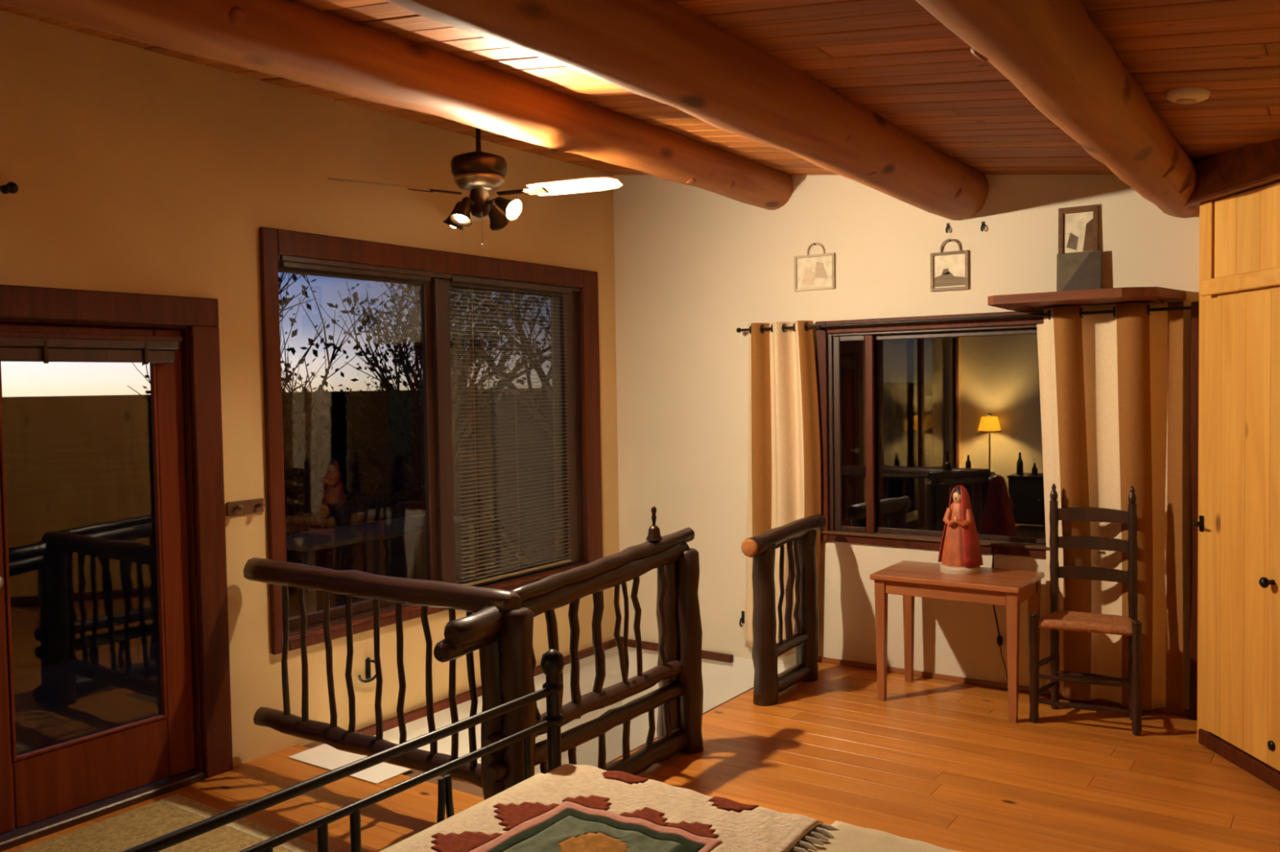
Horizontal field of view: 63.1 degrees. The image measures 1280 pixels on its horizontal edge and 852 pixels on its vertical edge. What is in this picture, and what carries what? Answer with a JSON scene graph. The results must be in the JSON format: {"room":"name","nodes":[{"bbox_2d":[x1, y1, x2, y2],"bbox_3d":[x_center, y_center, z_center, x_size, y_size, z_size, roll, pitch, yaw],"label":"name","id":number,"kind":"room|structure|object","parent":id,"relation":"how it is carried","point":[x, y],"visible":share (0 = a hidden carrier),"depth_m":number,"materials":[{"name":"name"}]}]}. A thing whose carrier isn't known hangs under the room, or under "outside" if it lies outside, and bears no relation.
{"room":"bedroom","nodes":[
{"label":"bedroom","id":0,"kind":"room"},
{"bbox_2d":[0,10,622,775],"bbox_3d":[-2.210,1.332,3.989,0.260,5.800,7.570,1,3,35],"label":"wall","id":1,"kind":"structure","parent":0,"point":[134,169],"depth_m":4.50,"materials":[{"name":"paint"}]},
{"bbox_2d":[0,182,18,194],"bbox_3d":[-2.214,-0.835,3.658,0.071,0.042,0.042,1,3,35],"label":"peg","id":2,"kind":"object","parent":1,"relation":"attached to","point":[11,187],"visible":1,"depth_m":3.64,"materials":[{"name":"black metal"}]},
{"bbox_2d":[0,331,182,364],"bbox_3d":[-2.092,-0.289,3.905,0.058,0.111,0.780,1,3,35],"label":"door blind","id":3,"kind":"object","parent":1,"relation":"attached to","point":[15,346],"visible":1,"depth_m":3.90,"materials":[{"name":"brown metal"}]},
{"bbox_2d":[0,284,232,851],"bbox_3d":[-2.159,0.490,4.003,0.313,2.000,1.100,1,3,35],"label":"door","id":4,"kind":"structure","parent":1,"relation":"in","point":[44,792],"depth_m":4.21,"materials":[{"name":"red wood"}]},
{"bbox_2d":[358,657,376,683],"bbox_3d":[-1.311,1.179,5.021,0.048,0.118,0.122,1,3,35],"label":"wall hook","id":5,"kind":"object","parent":1,"relation":"attached to","point":[368,661],"visible":0.75,"depth_m":5.04,"materials":[{"name":"black metal"}]},
{"bbox_2d":[226,226,602,654],"bbox_3d":[-1.094,0.025,5.536,0.321,1.875,2.630,1,3,35],"label":"window","id":6,"kind":"structure","parent":1,"relation":"in","point":[580,321],"depth_m":5.49,"materials":[{"name":"brown wood"}]},
{"bbox_2d":[280,254,433,281],"bbox_3d":[-1.338,-0.753,5.003,0.034,0.050,0.920,1,3,35],"label":"mini blind","id":7,"kind":"object","parent":6,"relation":"attached to","point":[289,261],"visible":1,"depth_m":4.95,"materials":[{"name":"brown wood"}]},
{"bbox_2d":[448,275,571,586],"bbox_3d":[-0.699,0.015,5.944,0.034,1.668,1.010,1,3,35],"label":"mini blind","id":8,"kind":"object","parent":6,"relation":"attached to","point":[455,278],"visible":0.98,"depth_m":5.92,"materials":[{"name":"grey plastic"}]},
{"bbox_2d":[355,636,623,735],"bbox_3d":[-0.790,1.441,5.799,0.030,0.045,2.390,1,3,35],"label":"trim","id":9,"kind":"structure","parent":1,"relation":"attached to","point":[420,713],"depth_m":5.42,"materials":[{"name":"brown wood"}]},
{"bbox_2d":[0,0,1279,174],"bbox_3d":[0.427,-1.147,2.049,6.840,1.019,7.570,1,3,35],"label":"ceiling","id":10,"kind":"structure","parent":0,"point":[895,60],"depth_m":3.42,"materials":[{"name":"brown wood"}]},
{"bbox_2d":[0,0,793,209],"bbox_3d":[-1.193,-1.230,3.160,0.293,0.280,6.973,1,3,35],"label":"log beam","id":11,"kind":"structure","parent":10,"relation":"attached to","point":[287,39],"depth_m":3.56,"materials":[{"name":"brown wood"}]},
{"bbox_2d":[327,127,622,245],"bbox_3d":[-0.651,-1.093,4.376,1.116,0.647,1.147,1,3,35],"label":"ceiling fan","id":12,"kind":"object","parent":10,"relation":"hanging from","point":[478,172],"visible":0.98,"depth_m":4.39,"materials":[{"name":"brown metal"}]},
{"bbox_2d":[382,0,988,220],"bbox_3d":[-0.293,-1.079,2.547,0.332,0.327,6.972,1,3,35],"label":"log beam","id":13,"kind":"structure","parent":10,"relation":"attached to","point":[663,51],"depth_m":3.13,"materials":[{"name":"brown wood"}]},
{"bbox_2d":[915,0,1199,217],"bbox_3d":[0.558,-0.942,1.969,0.266,0.264,6.974,1,3,35],"label":"log beam","id":14,"kind":"structure","parent":10,"relation":"attached to","point":[1052,51],"depth_m":2.68,"materials":[{"name":"brown wood"}]},
{"bbox_2d":[1164,87,1210,104],"bbox_3d":[1.747,-1.058,3.325,0.131,0.055,0.132,1,3,35],"label":"smoke detector","id":15,"kind":"object","parent":10,"relation":"attached to","point":[1185,95],"visible":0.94,"depth_m":3.29,"materials":[{"name":"beige plastic"}]},
{"bbox_2d":[1,661,1279,851],"bbox_3d":[0.471,1.635,2.157,6.240,0.250,6.970,1,3,35],"label":"floor","id":16,"kind":"structure","parent":0,"point":[938,762],"depth_m":4.22,"materials":[{"name":"brown wood"}]},
{"bbox_2d":[15,794,334,851],"bbox_3d":[-1.718,1.497,3.233,1.210,0.012,1.350,1,3,35],"label":"woven rug","id":17,"kind":"object","parent":16,"relation":"on","point":[134,828],"visible":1,"depth_m":3.75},
{"bbox_2d":[288,743,411,784],"bbox_3d":[-1.243,1.444,4.470,0.570,0.005,0.210,1,3,35],"label":"paper sheet","id":18,"kind":"object","parent":16,"relation":"on","point":[324,756],"visible":0.56,"depth_m":4.46,"materials":[{"name":"white paper"}]},
{"bbox_2d":[120,649,810,851],"bbox_3d":[0.106,1.033,1.701,2.035,1.000,1.703,1,3,35],"label":"bed","id":19,"kind":"object","parent":16,"relation":"on","point":[552,663],"visible":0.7,"depth_m":2.45,"materials":[{"name":"metal"}]},
{"bbox_2d":[385,764,839,851],"bbox_3d":[-0.258,1.048,1.987,0.773,0.282,1.492,1,3,35],"label":"patchwork quilt","id":20,"kind":"object","parent":19,"relation":"on","point":[569,808],"visible":1,"depth_m":2.36,"materials":[{"name":"fabric"}]},
{"bbox_2d":[804,821,960,851],"bbox_3d":[0.462,1.030,1.499,1.031,0.187,1.587,1,3,35],"label":"bedspread","id":21,"kind":"object","parent":19,"relation":"on","point":[850,838],"visible":0.98,"depth_m":2.27,"materials":[{"name":"fabric"}]},
{"bbox_2d":[243,527,703,800],"bbox_3d":[-0.741,0.969,4.404,1.551,0.987,1.534,1,3,35],"label":"log railing","id":22,"kind":"object","parent":16,"relation":"on","point":[500,624],"visible":0.91,"depth_m":4.03,"materials":[{"name":"brown wood"}]},
{"bbox_2d":[645,506,662,541],"bbox_3d":[0.059,0.407,4.379,0.072,0.142,0.072,1,3,35],"label":"bell","id":23,"kind":"object","parent":22,"relation":"on","point":[654,533],"visible":1,"depth_m":4.36,"materials":[{"name":"brown metal"}]},
{"bbox_2d":[741,514,826,706],"bbox_3d":[0.769,0.949,5.425,0.134,0.895,0.825,1,3,35],"label":"log railing","id":24,"kind":"object","parent":16,"relation":"on","point":[766,651],"visible":0.99,"depth_m":5.36,"materials":[{"name":"brown wood"}]},
{"bbox_2d":[869,560,1044,723],"bbox_3d":[1.584,1.053,5.205,0.728,0.640,0.475,1,3,35],"label":"side table","id":25,"kind":"object","parent":16,"relation":"on","point":[1010,588],"visible":0.95,"depth_m":5.10,"materials":[{"name":"brown wood"}]},
{"bbox_2d":[937,485,982,575],"bbox_3d":[1.608,0.515,5.226,0.202,0.434,0.200,-1,2,-2],"label":"figurine","id":26,"kind":"object","parent":25,"relation":"on","point":[960,552],"visible":1,"depth_m":5.18,"materials":[{"name":"ceramic"}]},
{"bbox_2d":[1028,483,1142,736],"bbox_3d":[2.095,0.832,4.846,0.471,1.094,0.357,1,3,35],"label":"chair","id":27,"kind":"object","parent":16,"relation":"on","point":[1056,620],"visible":1,"depth_m":4.87,"materials":[{"name":"brown wood"}]},
{"bbox_2d":[613,174,1199,751],"bbox_3d":[2.516,1.251,5.123,6.240,5.720,0.260,1,3,35],"label":"wall","id":28,"kind":"structure","parent":0,"point":[695,266],"depth_m":6.01,"materials":[{"name":"beige paint"}]},
{"bbox_2d":[622,639,733,662],"bbox_3d":[0.225,1.407,6.532,0.810,0.045,0.030,1,3,35],"label":"trim","id":29,"kind":"structure","parent":28,"relation":"attached to","point":[705,655],"depth_m":6.40,"materials":[{"name":"brown wood"}]},
{"bbox_2d":[605,666,794,764],"bbox_3d":[0.287,1.473,5.046,0.022,0.136,2.410,1,3,35],"label":"trim","id":30,"kind":"structure","parent":28,"relation":"attached to","point":[633,750],"depth_m":5.17,"materials":[{"name":"brown wood"}]},
{"bbox_2d":[738,611,744,627],"bbox_3d":[0.608,1.159,6.247,0.020,0.092,0.045,1,3,35],"label":"wall hook","id":31,"kind":"object","parent":28,"relation":"attached to","point":[742,619],"visible":1,"depth_m":6.26,"materials":[{"name":"black metal"}]},
{"bbox_2d":[945,222,949,232],"bbox_3d":[1.607,-1.037,5.453,0.016,0.053,0.038,1,3,35],"label":"wall hook","id":32,"kind":"object","parent":28,"relation":"attached to","point":[947,228],"visible":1,"depth_m":5.46,"materials":[{"name":"black metal"}]},
{"bbox_2d":[815,310,1105,558],"bbox_3d":[1.725,0.033,5.586,1.570,1.245,0.294,1,3,35],"label":"window","id":33,"kind":"structure","parent":28,"relation":"in","point":[833,359],"depth_m":5.79,"materials":[{"name":"brown wood"}]},
{"bbox_2d":[736,306,1191,333],"bbox_3d":[1.563,-0.551,5.472,2.377,0.035,0.095,1,3,35],"label":"curtain rod","id":34,"kind":"object","parent":28,"relation":"attached to","point":[1186,308],"visible":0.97,"depth_m":5.39,"materials":[{"name":"black metal"}]},
{"bbox_2d":[745,320,821,657],"bbox_3d":[0.800,0.364,6.007,0.502,1.920,0.106,1,3,35],"label":"curtain","id":35,"kind":"object","parent":34,"relation":"hanging from","point":[784,457],"visible":0.69,"depth_m":5.97,"materials":[{"name":"beige fabric"}]},
{"bbox_2d":[1035,301,1183,711],"bbox_3d":[2.242,0.379,5.016,0.675,1.920,0.131,1,3,35],"label":"curtain","id":36,"kind":"object","parent":34,"relation":"hanging from","point":[1111,384],"visible":0.8,"depth_m":4.97,"materials":[{"name":"beige fabric"}]},
{"bbox_2d":[980,221,984,231],"bbox_3d":[1.758,-1.025,5.351,0.016,0.053,0.038,1,3,35],"label":"wall hook","id":37,"kind":"object","parent":28,"relation":"attached to","point":[982,227],"visible":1,"depth_m":5.36,"materials":[{"name":"black metal"}]},
{"bbox_2d":[991,554,1008,684],"bbox_3d":[1.859,0.997,5.380,0.084,0.670,0.032,1,3,35],"label":"power cord","id":38,"kind":"object","parent":28,"relation":"attached to","point":[999,639],"visible":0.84,"depth_m":5.38,"materials":[{"name":"black plastic"}]},
{"bbox_2d":[817,656,1189,716],"bbox_3d":[1.798,1.346,5.457,2.000,0.028,0.012,1,3,35],"label":"baseboard","id":39,"kind":"structure","parent":28,"relation":"attached to","point":[920,673],"depth_m":5.51,"materials":[{"name":"brown wood"}]},
{"bbox_2d":[987,286,1186,310],"bbox_3d":[2.083,-0.597,4.902,0.815,0.054,0.438,1,3,35],"label":"wall shelf","id":40,"kind":"object","parent":28,"relation":"attached to","point":[1028,301],"visible":1,"depth_m":4.78,"materials":[{"name":"brown wood"}]},
{"bbox_2d":[1057,204,1098,253],"bbox_3d":[2.143,-0.853,5.097,0.182,0.441,0.026,1,3,35],"label":"framed picture","id":41,"kind":"object","parent":40,"relation":"on","point":[1077,226],"visible":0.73,"depth_m":5.10},
{"bbox_2d":[1056,250,1102,291],"bbox_3d":[2.141,-0.740,5.076,0.208,0.216,0.024,1,3,35],"label":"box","id":42,"kind":"object","parent":40,"relation":"on","point":[1076,271],"visible":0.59,"depth_m":5.07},
{"bbox_2d":[1189,301,1199,720],"bbox_3d":[2.583,0.398,4.840,0.040,1.945,0.060,1,3,35],"label":"trim","id":43,"kind":"structure","parent":28,"relation":"attached to","point":[1194,304],"depth_m":4.81,"materials":[{"name":"brown wood"}]},
{"bbox_3d":[0.990,-1.028,5.887,0.016,0.016,0.024,1,3,35],"label":"nail","id":44,"kind":"object","parent":28,"relation":"attached to","visible":0},
{"bbox_2d":[794,242,835,291],"bbox_3d":[0.985,-0.904,5.896,0.247,0.266,0.023,1,3,35],"label":"framed picture","id":45,"kind":"object","parent":44,"relation":"hanging from","point":[811,272],"visible":1,"depth_m":5.90},
{"bbox_3d":[1.624,-0.972,5.454,0.016,0.016,0.024,1,3,35],"label":"nail","id":46,"kind":"object","parent":28,"relation":"attached to","visible":0},
{"bbox_2d":[930,239,968,292],"bbox_3d":[1.621,-0.846,5.461,0.200,0.269,0.023,1,3,35],"label":"framed picture","id":47,"kind":"object","parent":46,"relation":"hanging from","point":[949,270],"visible":1,"depth_m":5.46},
{"bbox_2d":[1196,181,1279,740],"bbox_3d":[2.537,0.194,2.975,0.116,2.500,3.134,-1,2,-2],"label":"wardrobe","id":48,"kind":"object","parent":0,"point":[1239,234],"depth_m":4.25,"materials":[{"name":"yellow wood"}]},
{"bbox_2d":[1184,137,1279,205],"bbox_3d":[2.492,-0.989,2.961,0.145,0.175,3.199,-1,2,-2],"label":"ceiling beam","id":49,"kind":"structure","parent":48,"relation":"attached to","point":[1228,173],"depth_m":4.15,"materials":[{"name":"brown wood"}]},
{"bbox_2d":[1191,288,1279,771],"bbox_3d":[2.429,0.399,4.125,0.094,1.855,0.774,-1,2,-2],"label":"door","id":50,"kind":"structure","parent":48,"relation":"in","point":[1238,524],"depth_m":4.23,"materials":[{"name":"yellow wood"}]},
{"bbox_2d":[1198,728,1279,791],"bbox_3d":[2.515,1.411,3.003,0.040,0.065,3.099,-1,2,-2],"label":"baseboard","id":51,"kind":"structure","parent":48,"relation":"attached to","point":[1237,757],"depth_m":4.25,"materials":[{"name":"brown wood"}]},
{"label":"outside","id":52,"kind":"structure","parent":0,"visible":0},
{"bbox_2d":[13,596,368,755],"bbox_3d":[-2.521,1.594,5.887,2.400,0.240,6.100,1,3,35],"label":"deck","id":53,"kind":"object","parent":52,"point":[57,704],"visible":0.11,"depth_m":5.75,"materials":[{"name":"brown wood"}]},
{"bbox_2d":[285,513,484,613],"bbox_3d":[-1.825,1.053,7.155,0.600,0.720,1.580,1,3,35],"label":"outdoor table","id":54,"kind":"object","parent":53,"relation":"on","point":[307,543],"visible":0.48,"depth_m":7.11,"materials":[{"name":"paint"}]},
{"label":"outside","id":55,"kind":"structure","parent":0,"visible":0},
{"bbox_2d":[2,387,555,673],"bbox_3d":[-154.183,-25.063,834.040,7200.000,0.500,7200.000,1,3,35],"label":"exterior wall","id":56,"kind":"structure","parent":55,"point":[79,469],"depth_m":42.66,"materials":[{"name":"soil"}]},
{"bbox_2d":[127,272,488,610],"bbox_3d":[-4.211,0.930,12.418,3.458,6.548,4.449,0,2,13],"label":"tree","id":57,"kind":"object","parent":56,"relation":"on","point":[295,523],"visible":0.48,"depth_m":12.35,"materials":[{"name":"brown plant"}]},
{"bbox_2d":[308,281,553,565],"bbox_3d":[-0.832,0.531,12.886,6.089,7.184,5.148,1,3,35],"label":"tree","id":58,"kind":"object","parent":56,"relation":"on","point":[417,431],"visible":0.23,"depth_m":12.54,"materials":[{"name":"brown plant"}]},
{"bbox_2d":[315,283,551,579],"bbox_3d":[-2.132,-0.708,16.973,5.495,9.427,6.546,-1,2,4],"label":"tree","id":59,"kind":"object","parent":56,"relation":"on","point":[481,326],"visible":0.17,"depth_m":15.87,"materials":[{"name":"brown plant"}]},
{"bbox_2d":[330,281,546,466],"bbox_3d":[-4.807,-0.477,24.771,4.568,8.432,7.406,-1,2,9],"label":"tree","id":60,"kind":"object","parent":56,"relation":"on","point":[416,340],"visible":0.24,"depth_m":24.30,"materials":[{"name":"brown plant"}]},
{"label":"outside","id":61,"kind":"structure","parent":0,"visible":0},
{"bbox_2d":[849,333,1045,538],"bbox_3d":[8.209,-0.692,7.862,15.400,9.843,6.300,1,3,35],"label":"window pane","id":62,"kind":"object","parent":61,"point":[951,412],"visible":0.07,"depth_m":9.11,"materials":[{"name":"glass"}]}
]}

